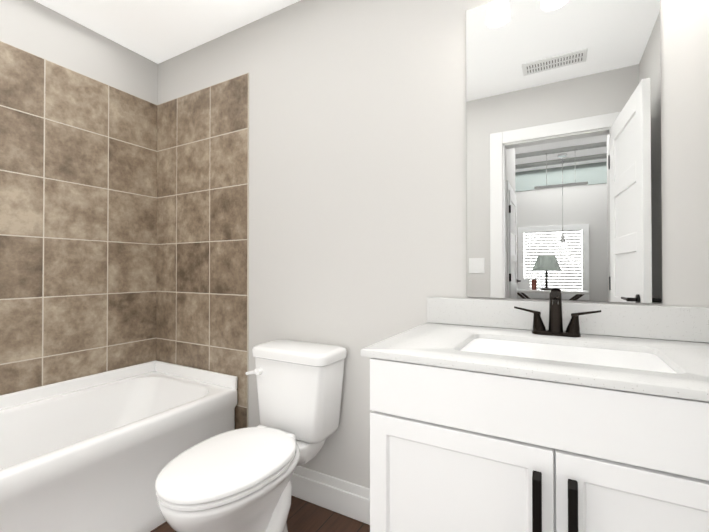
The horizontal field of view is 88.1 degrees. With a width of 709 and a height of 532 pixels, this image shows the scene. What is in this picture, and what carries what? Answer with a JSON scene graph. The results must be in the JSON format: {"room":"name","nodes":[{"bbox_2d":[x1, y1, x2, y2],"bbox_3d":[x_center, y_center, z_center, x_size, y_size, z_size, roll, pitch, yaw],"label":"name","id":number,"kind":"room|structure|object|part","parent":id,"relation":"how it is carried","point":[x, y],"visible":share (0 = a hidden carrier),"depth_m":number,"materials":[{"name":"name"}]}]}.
{"room":"bathroom","nodes":[
{"label":"bathroom","id":0,"kind":"room"},
{"bbox_2d":[0,0,157,104],"bbox_3d":[-1.709,-0.119,1.663,0.120,2.470,1.620,0,-1,29],"label":"wall","id":1,"kind":"structure","parent":0,"point":[38,29],"depth_m":1.95,"materials":[{"name":"paint"}]},
{"bbox_2d":[0,41,156,394],"bbox_3d":[-1.628,-0.202,1.677,0.008,1.665,1.519,0,-1,29],"label":"wall tile","id":2,"kind":"structure","parent":1,"relation":"attached to","point":[78,210],"depth_m":1.93,"materials":[{"name":"brown tile"}]},
{"bbox_2d":[34,0,299,63],"bbox_3d":[-0.448,-1.360,1.042,2.940,0.100,1.740,0,-1,29],"label":"ceiling","id":3,"kind":"structure","parent":0,"point":[157,31],"depth_m":1.93,"materials":[{"name":"paint"}]},
{"bbox_2d":[150,495,369,531],"bbox_3d":[-0.710,1.139,-1.200,4.800,0.100,5.870,0,-1,29],"label":"floor","id":4,"kind":"structure","parent":0,"point":[305,516],"depth_m":1.60,"materials":[{"name":"brown wood"}]},
{"bbox_2d":[0,360,237,531],"bbox_3d":[-1.304,0.851,1.487,0.729,0.527,1.497,0,-1,29],"label":"bathtub","id":5,"kind":"object","parent":4,"relation":"on","point":[98,452],"visible":0.92,"depth_m":1.63,"materials":[{"name":"white ceramic"}]},
{"bbox_2d":[155,340,346,531],"bbox_3d":[-0.384,0.735,1.410,0.418,0.757,0.752,0,-1,29],"label":"toilet","id":6,"kind":"object","parent":4,"relation":"on","point":[237,480],"visible":1,"depth_m":1.35,"materials":[{"name":"white ceramic"}]},
{"bbox_3d":[-0.436,0.682,1.300,0.378,0.026,0.509,0,-1,29],"label":"lid","id":7,"kind":"part","parent":6,"relation":"part of","materials":[{"name":"white plastic"}]},
{"bbox_3d":[-0.436,0.707,1.300,0.374,0.016,0.505,0,-1,29],"label":"seat","id":8,"kind":"part","parent":6,"relation":"part of","materials":[{"name":"white plastic"}]},
{"bbox_3d":[-0.450,0.470,1.628,0.094,0.046,0.030,0,-1,29],"label":"lever","id":9,"kind":"part","parent":6,"relation":"part of","materials":[{"name":"white plastic"}]},
{"bbox_3d":[-0.248,0.383,1.640,0.402,0.049,0.224,0,-1,29],"label":"tank lid","id":10,"kind":"part","parent":6,"relation":"part of","materials":[{"name":"white ceramic"}]},
{"bbox_3d":[-0.248,0.572,1.640,0.380,0.332,0.200,0,-1,29],"label":"tank","id":11,"kind":"part","parent":6,"relation":"part of","materials":[{"name":"white ceramic"}]},
{"bbox_2d":[361,291,708,531],"bbox_3d":[0.539,0.593,0.980,0.896,1.032,0.607,0,-1,29],"label":"bathroom vanity","id":12,"kind":"object","parent":4,"relation":"on","point":[554,413],"visible":1,"depth_m":0.82,"materials":[{"name":"white paint"}]},
{"bbox_3d":[0.228,0.686,0.858,0.421,0.610,0.019,0,-1,29],"label":"door","id":13,"kind":"part","parent":12,"relation":"part of","materials":[{"name":"white paint"}]},
{"bbox_2d":[361,322,708,401],"bbox_3d":[0.546,0.229,0.997,0.896,0.018,0.576,0,-1,29],"label":"countertop","id":14,"kind":"structure","parent":12,"relation":"on","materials":[{"name":"stone"}]},
{"bbox_2d":[514,291,600,336],"bbox_3d":[0.637,0.150,1.160,0.243,0.142,0.083,0,-1,29],"label":"faucet","id":15,"kind":"object","parent":14,"relation":"on","point":[555,327],"depth_m":1.16,"materials":[{"name":"brown metal"}]},
{"bbox_3d":[0.373,0.516,0.747,0.017,0.199,0.037,0,-1,29],"label":"handle","id":16,"kind":"part","parent":12,"relation":"part of","materials":[{"name":"black metal"}]},
{"bbox_3d":[0.413,0.307,0.758,0.846,0.135,0.019,0,-1,29],"label":"drawer","id":17,"kind":"part","parent":12,"relation":"part of","materials":[{"name":"white paint"}]},
{"bbox_3d":[0.427,0.516,0.717,0.017,0.199,0.037,0,-1,29],"label":"handle","id":18,"kind":"part","parent":12,"relation":"part of","materials":[{"name":"black metal"}]},
{"bbox_3d":[0.599,0.684,0.651,0.421,0.610,0.019,0,-1,29],"label":"door","id":19,"kind":"part","parent":12,"relation":"part of","materials":[{"name":"white paint"}]},
{"bbox_2d":[158,0,708,487],"bbox_3d":[-0.054,-0.119,1.738,2.940,2.470,0.120,0,-1,29],"label":"wall","id":20,"kind":"structure","parent":0,"point":[358,176],"depth_m":1.61,"materials":[{"name":"paint"}]},
{"bbox_2d":[156,73,248,428],"bbox_3d":[-0.911,0.045,2.140,0.792,2.150,0.008,0,-1,29],"label":"wall tile","id":21,"kind":"structure","parent":20,"relation":"attached to","point":[202,296],"depth_m":2.11,"materials":[{"name":"brown tile"}]},
{"bbox_2d":[291,466,369,524],"bbox_3d":[-0.126,1.041,1.689,1.006,0.150,0.016,0,-1,29],"label":"baseboard","id":22,"kind":"structure","parent":20,"relation":"attached to","point":[342,497],"depth_m":1.67,"materials":[{"name":"white wood"}]},
{"bbox_2d":[466,0,661,302],"bbox_3d":[0.681,-0.432,1.258,0.578,1.093,0.006,0,-1,29],"label":"mirror","id":23,"kind":"object","parent":20,"relation":"attached to","point":[563,105],"visible":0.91,"depth_m":1.24,"materials":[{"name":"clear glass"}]},
{"bbox_2d":[427,297,708,342],"bbox_3d":[0.681,0.172,1.240,0.896,0.100,0.021,0,-1,29],"label":"backsplash","id":24,"kind":"structure","parent":20,"relation":"attached to","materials":[{"name":"stone"}]}
]}

